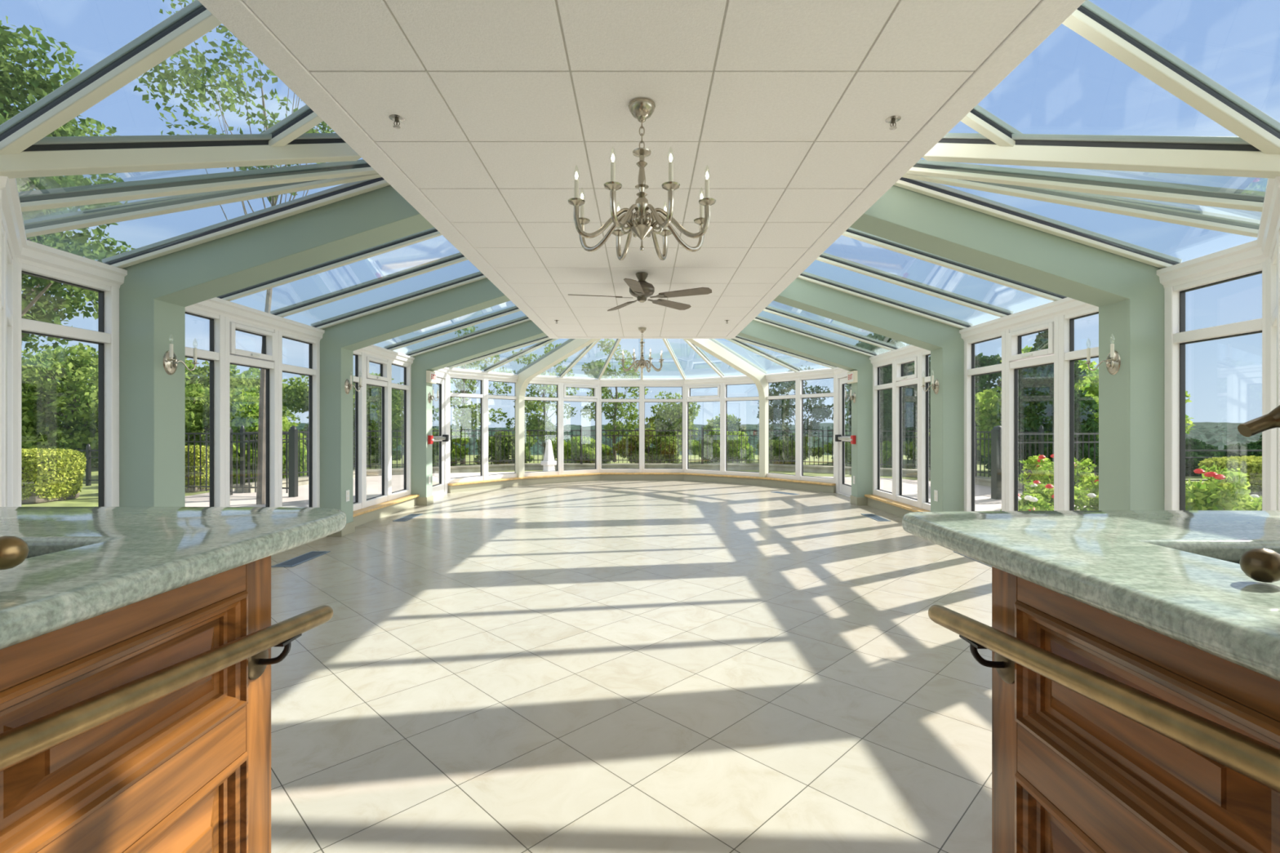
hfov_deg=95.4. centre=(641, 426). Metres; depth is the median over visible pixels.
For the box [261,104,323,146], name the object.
trim
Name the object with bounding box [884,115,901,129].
sprinkler head
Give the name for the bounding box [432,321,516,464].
tree
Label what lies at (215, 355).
window
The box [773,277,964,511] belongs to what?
trim
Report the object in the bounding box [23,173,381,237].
trim
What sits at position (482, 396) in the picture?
window
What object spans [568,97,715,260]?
chandelier
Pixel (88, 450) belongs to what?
wire fence
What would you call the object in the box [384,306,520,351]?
trim
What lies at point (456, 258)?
trim
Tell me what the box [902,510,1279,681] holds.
countertop
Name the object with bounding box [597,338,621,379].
trim
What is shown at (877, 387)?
window
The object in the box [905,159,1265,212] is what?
trim
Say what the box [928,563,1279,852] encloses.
bar cabinet
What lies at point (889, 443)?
shrub
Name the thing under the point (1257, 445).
shrub
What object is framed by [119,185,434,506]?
trim
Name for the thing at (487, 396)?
window
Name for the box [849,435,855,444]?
station
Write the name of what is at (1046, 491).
rose bush
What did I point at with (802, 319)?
trim
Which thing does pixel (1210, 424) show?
hills
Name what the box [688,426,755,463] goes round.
shrub
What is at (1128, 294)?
beam
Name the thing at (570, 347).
beam
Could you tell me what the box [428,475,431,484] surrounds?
wall outlet
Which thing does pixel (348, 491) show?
wall outlet
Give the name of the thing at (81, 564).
countertop
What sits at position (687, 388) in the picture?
window
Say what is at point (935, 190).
trim
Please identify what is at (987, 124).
trim
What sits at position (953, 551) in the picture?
floor vent
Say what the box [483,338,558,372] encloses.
trim
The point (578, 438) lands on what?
shrub
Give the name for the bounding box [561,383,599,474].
window
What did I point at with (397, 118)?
sprinkler head
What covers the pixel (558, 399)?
window
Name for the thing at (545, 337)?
trim
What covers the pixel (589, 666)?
floor
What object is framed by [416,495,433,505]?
baseboard
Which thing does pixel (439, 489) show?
door
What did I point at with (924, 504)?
window
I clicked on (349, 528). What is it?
baseboard
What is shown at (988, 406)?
maple tree
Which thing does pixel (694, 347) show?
trim
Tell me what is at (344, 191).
trim
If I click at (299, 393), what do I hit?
maple tree
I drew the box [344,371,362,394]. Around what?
wall sconce
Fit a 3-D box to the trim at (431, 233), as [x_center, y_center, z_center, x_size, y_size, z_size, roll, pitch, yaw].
[-2.347,-1.306,4.570,1.989,0.680,0.046,0,0,0]
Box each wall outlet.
[346,489,349,502]
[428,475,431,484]
[853,475,855,484]
[933,489,937,502]
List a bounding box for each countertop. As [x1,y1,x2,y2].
[0,506,346,649]
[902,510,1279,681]
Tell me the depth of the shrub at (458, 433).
16.84 m
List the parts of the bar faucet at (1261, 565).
spout, lever knob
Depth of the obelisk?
14.84 m
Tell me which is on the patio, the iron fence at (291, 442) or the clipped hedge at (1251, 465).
the iron fence at (291, 442)
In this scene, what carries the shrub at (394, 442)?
on the ground
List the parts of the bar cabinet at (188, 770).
frame rail, frame rail, handrail, raised panel, wall plate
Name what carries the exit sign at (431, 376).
attached to the wall at (359, 520)
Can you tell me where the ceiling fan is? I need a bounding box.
[568,272,711,311]
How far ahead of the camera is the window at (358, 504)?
6.81 m
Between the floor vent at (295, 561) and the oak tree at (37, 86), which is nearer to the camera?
the floor vent at (295, 561)
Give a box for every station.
[427,435,434,444]
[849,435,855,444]
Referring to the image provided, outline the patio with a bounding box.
[185,471,1085,511]
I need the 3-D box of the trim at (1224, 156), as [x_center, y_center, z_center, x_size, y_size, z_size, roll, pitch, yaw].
[2.001,-1.240,2.630,0.110,0.675,1.448,0,0,-39]
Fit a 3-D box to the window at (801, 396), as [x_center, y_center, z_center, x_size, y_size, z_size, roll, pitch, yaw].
[3.079,0.037,10.179,0.085,1.855,0.805,0,0,-36]
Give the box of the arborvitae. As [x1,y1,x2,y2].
[230,391,306,484]
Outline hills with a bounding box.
[297,422,1243,429]
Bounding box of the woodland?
[47,424,1262,455]
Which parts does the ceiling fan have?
fan blade, fan blade, fan blade, fan blade, fan blade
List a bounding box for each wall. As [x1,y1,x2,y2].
[233,463,1036,493]
[271,497,416,555]
[448,474,835,493]
[867,497,912,517]
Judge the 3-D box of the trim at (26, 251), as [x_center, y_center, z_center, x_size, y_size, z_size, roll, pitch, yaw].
[-2.591,-0.938,1.230,0.815,0.145,5.048,0,0,-11]
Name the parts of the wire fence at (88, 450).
post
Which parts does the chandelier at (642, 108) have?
arm, arm, arm, arm, chain, arm, arm, arm, arm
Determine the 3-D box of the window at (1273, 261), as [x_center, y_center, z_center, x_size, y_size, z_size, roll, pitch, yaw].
[3.100,0.037,2.800,0.085,1.855,0.608,0,0,45]
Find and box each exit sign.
[426,370,436,383]
[847,370,857,383]
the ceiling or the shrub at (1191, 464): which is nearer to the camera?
the ceiling
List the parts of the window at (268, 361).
transom sash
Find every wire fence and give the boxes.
[73,444,97,485]
[1185,449,1262,480]
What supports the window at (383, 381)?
in the wall at (359, 520)
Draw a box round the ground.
[21,455,1262,506]
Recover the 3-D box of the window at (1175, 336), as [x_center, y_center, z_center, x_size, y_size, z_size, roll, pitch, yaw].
[3.317,0.037,3.335,0.085,1.855,0.630,0,0,0]
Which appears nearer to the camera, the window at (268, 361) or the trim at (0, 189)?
the trim at (0, 189)
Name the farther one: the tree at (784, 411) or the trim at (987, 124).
the tree at (784, 411)
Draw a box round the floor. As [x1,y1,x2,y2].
[271,480,991,852]
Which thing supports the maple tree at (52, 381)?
on the ground
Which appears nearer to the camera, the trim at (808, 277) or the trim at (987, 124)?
the trim at (987, 124)
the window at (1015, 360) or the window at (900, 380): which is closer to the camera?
the window at (1015, 360)
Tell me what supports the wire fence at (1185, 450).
on the ground
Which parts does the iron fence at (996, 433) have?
post, rail, picket panel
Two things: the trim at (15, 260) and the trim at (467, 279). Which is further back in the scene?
the trim at (467, 279)
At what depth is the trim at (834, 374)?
9.84 m
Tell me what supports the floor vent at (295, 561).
in the floor
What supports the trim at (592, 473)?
on the wall at (467, 487)
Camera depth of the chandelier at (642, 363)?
7.82 m
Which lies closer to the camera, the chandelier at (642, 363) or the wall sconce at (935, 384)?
the wall sconce at (935, 384)
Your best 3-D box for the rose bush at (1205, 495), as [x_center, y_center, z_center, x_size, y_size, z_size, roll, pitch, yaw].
[5.861,0.755,5.984,0.766,0.771,0.760,0,0,0]
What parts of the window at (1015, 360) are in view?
sash handle, transom sash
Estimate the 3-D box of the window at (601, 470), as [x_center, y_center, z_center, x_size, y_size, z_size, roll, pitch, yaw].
[-0.453,0.037,12.207,0.905,1.855,0.085,0,0,0]
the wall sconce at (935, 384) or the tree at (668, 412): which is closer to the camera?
the wall sconce at (935, 384)
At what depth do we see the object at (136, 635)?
0.88 m
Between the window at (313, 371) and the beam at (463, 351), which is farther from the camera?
the beam at (463, 351)
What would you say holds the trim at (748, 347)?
attached to the wall at (467, 487)
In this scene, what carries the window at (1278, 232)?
in the wall
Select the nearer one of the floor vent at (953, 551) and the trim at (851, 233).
the trim at (851, 233)
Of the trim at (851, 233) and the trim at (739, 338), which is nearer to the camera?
the trim at (851, 233)
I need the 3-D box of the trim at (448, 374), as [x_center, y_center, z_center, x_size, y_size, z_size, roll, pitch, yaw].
[-3.310,0.095,9.850,0.092,2.050,0.092,0,0,22]
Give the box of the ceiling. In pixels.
[197,0,1085,338]
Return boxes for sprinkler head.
[388,114,404,128]
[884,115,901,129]
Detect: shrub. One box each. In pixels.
[353,428,401,466]
[432,427,469,466]
[474,431,535,465]
[551,435,613,463]
[612,427,680,463]
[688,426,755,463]
[755,432,824,464]
[822,435,891,467]
[902,428,930,464]
[1185,437,1253,475]
[1241,435,1262,456]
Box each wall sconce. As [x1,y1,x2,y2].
[163,337,199,374]
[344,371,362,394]
[427,389,438,403]
[844,389,855,403]
[920,369,938,394]
[1084,336,1120,374]
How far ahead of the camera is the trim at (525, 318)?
8.21 m
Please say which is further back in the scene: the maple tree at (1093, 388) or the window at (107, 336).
the maple tree at (1093, 388)
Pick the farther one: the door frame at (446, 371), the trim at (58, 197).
the door frame at (446, 371)
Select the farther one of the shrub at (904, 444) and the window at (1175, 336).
the shrub at (904, 444)
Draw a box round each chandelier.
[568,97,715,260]
[620,327,664,372]
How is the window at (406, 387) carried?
in the wall at (359, 520)
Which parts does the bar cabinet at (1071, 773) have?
wall plate, raised panel, frame rail, handrail, frame rail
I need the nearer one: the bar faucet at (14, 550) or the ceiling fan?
the bar faucet at (14, 550)
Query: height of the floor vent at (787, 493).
0.006 m
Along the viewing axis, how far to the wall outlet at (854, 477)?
8.36 m
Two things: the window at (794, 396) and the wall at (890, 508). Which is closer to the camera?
the wall at (890, 508)
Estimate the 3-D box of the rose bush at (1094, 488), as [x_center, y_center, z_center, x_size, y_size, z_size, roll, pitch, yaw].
[5.763,0.855,7.100,0.769,0.574,0.796,0,0,0]
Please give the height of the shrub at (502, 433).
1.239 m
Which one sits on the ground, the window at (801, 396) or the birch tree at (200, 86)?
the birch tree at (200, 86)
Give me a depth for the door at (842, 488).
9.62 m
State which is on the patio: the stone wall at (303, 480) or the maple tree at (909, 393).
the stone wall at (303, 480)
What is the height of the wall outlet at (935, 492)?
0.116 m
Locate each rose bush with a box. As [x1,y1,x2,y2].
[1000,492,1053,511]
[1017,453,1097,488]
[1019,480,1096,511]
[1076,472,1098,510]
[1185,462,1255,510]
[1185,492,1262,511]
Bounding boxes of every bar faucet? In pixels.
[0,535,29,569]
[1237,404,1279,582]
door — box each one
[432,370,448,497]
[835,370,851,497]
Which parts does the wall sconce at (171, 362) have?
arm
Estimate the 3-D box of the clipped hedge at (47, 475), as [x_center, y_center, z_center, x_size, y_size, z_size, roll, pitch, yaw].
[-9.749,0.778,9.201,1.393,0.884,0.950,0,0,0]
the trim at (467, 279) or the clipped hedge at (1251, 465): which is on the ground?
the clipped hedge at (1251, 465)
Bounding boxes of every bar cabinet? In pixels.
[0,555,333,852]
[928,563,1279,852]
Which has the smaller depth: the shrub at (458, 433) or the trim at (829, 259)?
the trim at (829, 259)
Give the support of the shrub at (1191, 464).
on the ground
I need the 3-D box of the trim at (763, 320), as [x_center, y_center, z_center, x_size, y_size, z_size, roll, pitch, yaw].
[2.347,-1.306,8.230,1.989,0.680,0.046,0,0,0]
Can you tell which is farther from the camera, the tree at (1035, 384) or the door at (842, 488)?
the tree at (1035, 384)
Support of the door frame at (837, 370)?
attached to the wall at (467, 487)
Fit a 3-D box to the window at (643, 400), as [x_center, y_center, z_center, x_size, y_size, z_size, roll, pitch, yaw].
[0.453,0.037,12.207,0.905,1.855,0.085,0,0,0]
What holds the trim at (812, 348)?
attached to the wall at (890, 508)
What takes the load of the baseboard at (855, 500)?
attached to the wall at (890, 508)
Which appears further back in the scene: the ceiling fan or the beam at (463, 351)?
the beam at (463, 351)
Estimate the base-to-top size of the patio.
0.030 m
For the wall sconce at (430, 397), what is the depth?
8.36 m
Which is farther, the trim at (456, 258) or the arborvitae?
the arborvitae
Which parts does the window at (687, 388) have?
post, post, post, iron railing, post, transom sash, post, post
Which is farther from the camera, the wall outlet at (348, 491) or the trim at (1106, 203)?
the wall outlet at (348, 491)
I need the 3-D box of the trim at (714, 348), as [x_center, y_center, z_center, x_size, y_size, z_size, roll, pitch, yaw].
[1.507,-0.276,10.335,2.419,2.792,0.130,0,0,-44]
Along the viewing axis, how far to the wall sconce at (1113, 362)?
3.75 m
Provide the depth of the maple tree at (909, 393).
17.45 m
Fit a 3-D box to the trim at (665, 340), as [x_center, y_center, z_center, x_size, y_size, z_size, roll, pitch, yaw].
[0.509,-1.393,10.515,0.044,0.863,3.478,0,0,13]
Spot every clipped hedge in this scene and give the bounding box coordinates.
[21,448,86,503]
[185,444,209,492]
[1197,455,1262,494]
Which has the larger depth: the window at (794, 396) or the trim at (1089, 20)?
the window at (794, 396)
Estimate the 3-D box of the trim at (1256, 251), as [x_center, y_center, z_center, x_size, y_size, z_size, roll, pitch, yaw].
[2.591,-0.938,1.230,0.815,0.145,5.048,0,0,11]
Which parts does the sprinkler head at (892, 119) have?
frame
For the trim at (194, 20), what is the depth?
2.12 m
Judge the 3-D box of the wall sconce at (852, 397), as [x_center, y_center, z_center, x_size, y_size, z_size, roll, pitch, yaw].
[3.005,-0.463,8.380,0.109,0.257,0.241,0,0,0]
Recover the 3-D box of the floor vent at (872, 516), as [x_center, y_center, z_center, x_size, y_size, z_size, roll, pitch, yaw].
[2.870,1.117,7.150,0.150,0.006,0.550,0,0,0]
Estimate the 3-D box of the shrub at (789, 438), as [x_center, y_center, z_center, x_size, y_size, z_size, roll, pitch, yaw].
[4.397,0.731,17.097,1.962,1.122,1.291,0,0,-11]
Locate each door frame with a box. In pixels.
[435,367,450,374]
[833,367,848,373]
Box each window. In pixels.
[1,223,6,506]
[6,235,13,506]
[17,261,119,506]
[185,306,224,506]
[186,297,324,506]
[240,368,1044,486]
[278,330,319,507]
[353,351,364,511]
[354,344,414,507]
[389,360,411,500]
[448,375,485,483]
[485,378,516,479]
[524,382,561,476]
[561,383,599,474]
[599,385,641,472]
[641,385,684,472]
[722,382,759,476]
[766,378,797,479]
[797,375,834,483]
[869,344,928,508]
[872,360,893,500]
[919,351,930,511]
[959,297,1097,511]
[964,330,1005,511]
[1058,306,1098,511]
[1164,262,1265,511]
[1270,234,1277,511]
[1277,231,1279,511]
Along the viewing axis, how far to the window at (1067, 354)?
4.52 m
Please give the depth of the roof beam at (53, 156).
2.50 m
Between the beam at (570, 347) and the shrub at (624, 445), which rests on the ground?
the shrub at (624, 445)
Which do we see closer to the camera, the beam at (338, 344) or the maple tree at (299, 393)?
the beam at (338, 344)
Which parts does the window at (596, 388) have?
transom sash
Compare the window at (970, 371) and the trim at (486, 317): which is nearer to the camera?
the window at (970, 371)
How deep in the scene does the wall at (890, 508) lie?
7.57 m
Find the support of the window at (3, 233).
in the wall
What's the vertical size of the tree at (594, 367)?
4.291 m
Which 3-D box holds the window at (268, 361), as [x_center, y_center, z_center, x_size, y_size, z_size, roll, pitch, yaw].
[-3.294,-0.022,4.910,0.132,1.975,2.020,0,0,0]
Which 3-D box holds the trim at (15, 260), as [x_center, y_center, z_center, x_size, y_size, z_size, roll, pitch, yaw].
[-3.310,0.095,3.020,0.092,2.050,0.092,0,0,22]
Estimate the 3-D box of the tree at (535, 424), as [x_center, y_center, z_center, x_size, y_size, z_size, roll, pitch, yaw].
[-3.056,-0.696,18.598,2.472,3.958,2.671,0,0,35]
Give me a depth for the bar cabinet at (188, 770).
0.83 m
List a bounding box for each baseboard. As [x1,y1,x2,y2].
[326,520,355,537]
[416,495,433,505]
[850,495,867,505]
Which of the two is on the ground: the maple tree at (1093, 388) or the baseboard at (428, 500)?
the maple tree at (1093, 388)
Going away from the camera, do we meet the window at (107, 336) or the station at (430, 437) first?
the window at (107, 336)
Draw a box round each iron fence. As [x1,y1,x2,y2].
[185,425,297,497]
[991,425,1098,499]
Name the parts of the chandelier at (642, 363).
arm, arm, arm, arm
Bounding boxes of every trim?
[0,0,222,154]
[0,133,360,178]
[0,175,127,288]
[0,189,1,506]
[13,256,17,506]
[18,159,377,212]
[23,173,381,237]
[102,177,390,268]
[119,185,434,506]
[217,227,441,301]
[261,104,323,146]
[270,252,467,317]
[311,271,486,328]
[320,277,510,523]
[353,494,419,516]
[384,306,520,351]
[404,315,530,356]
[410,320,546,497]
[447,335,550,368]
[447,373,448,493]
[448,472,835,485]
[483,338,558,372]
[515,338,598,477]
[559,338,600,377]
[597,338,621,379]
[640,338,643,379]
[662,338,685,379]
[683,338,724,377]
[684,338,768,477]
[725,338,799,372]
[733,335,836,368]
[737,320,872,497]
[753,315,878,356]
[762,305,899,351]
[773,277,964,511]
[797,271,973,328]
[816,252,1013,317]
[834,373,835,484]
[841,227,1066,301]
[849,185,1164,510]
[864,494,930,511]
[893,177,1182,268]
[902,173,1260,237]
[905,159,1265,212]
[922,133,1279,178]
[960,104,1022,146]
[1062,0,1279,154]
[1156,176,1279,288]
[1265,256,1270,511]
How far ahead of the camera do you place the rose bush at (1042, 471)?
7.99 m
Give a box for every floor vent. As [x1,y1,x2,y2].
[271,551,330,567]
[392,513,422,521]
[771,491,799,494]
[861,513,891,521]
[953,551,991,567]
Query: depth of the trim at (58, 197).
2.93 m
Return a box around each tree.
[0,15,135,351]
[21,342,204,467]
[58,357,300,434]
[88,383,259,449]
[133,0,334,504]
[282,372,404,465]
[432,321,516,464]
[505,342,579,461]
[579,338,648,462]
[644,391,700,462]
[699,413,749,449]
[755,365,833,440]
[844,333,930,464]
[905,352,1001,461]
[974,345,1098,461]
[981,330,1098,485]
[1076,360,1195,457]
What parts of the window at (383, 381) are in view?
transom sash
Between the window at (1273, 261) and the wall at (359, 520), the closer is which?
the window at (1273, 261)
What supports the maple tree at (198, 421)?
on the ground
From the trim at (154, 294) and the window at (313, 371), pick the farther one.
the window at (313, 371)
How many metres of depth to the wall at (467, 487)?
11.31 m
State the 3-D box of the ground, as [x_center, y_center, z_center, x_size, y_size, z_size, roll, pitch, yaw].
[-5.000,1.400,-3.000,58.000,0.440,54.000,0,0,0]
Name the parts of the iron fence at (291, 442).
post, post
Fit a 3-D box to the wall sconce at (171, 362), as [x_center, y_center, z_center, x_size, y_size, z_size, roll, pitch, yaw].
[-3.005,-0.463,3.775,0.109,0.257,0.241,0,0,0]
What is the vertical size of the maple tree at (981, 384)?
3.965 m
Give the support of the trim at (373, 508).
on the wall at (359, 520)
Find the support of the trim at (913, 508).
on the wall at (890, 508)
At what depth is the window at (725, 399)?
11.62 m
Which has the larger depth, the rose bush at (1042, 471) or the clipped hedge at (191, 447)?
the clipped hedge at (191, 447)
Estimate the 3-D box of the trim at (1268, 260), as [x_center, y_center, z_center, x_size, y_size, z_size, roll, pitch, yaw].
[3.310,0.095,3.020,0.092,2.050,0.092,0,0,22]
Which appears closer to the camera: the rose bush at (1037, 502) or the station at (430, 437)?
the rose bush at (1037, 502)
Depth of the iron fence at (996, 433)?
9.36 m
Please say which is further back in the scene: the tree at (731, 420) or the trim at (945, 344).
the tree at (731, 420)
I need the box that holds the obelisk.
[540,439,556,471]
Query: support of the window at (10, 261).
in the wall
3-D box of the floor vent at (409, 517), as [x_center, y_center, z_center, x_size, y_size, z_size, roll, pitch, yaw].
[-2.870,1.117,7.150,0.150,0.006,0.550,0,0,0]
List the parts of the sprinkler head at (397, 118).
frame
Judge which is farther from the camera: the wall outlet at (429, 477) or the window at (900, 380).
the wall outlet at (429, 477)
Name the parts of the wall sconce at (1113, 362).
arm, arm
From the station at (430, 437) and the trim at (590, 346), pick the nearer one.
the station at (430, 437)
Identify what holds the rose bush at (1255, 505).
on the flower bed
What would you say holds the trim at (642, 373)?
attached to the wall at (467, 487)
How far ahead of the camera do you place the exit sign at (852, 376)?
8.29 m
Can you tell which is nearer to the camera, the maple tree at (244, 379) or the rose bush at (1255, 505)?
the rose bush at (1255, 505)
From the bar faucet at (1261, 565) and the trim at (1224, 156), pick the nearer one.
the bar faucet at (1261, 565)
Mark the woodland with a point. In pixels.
(1218, 436)

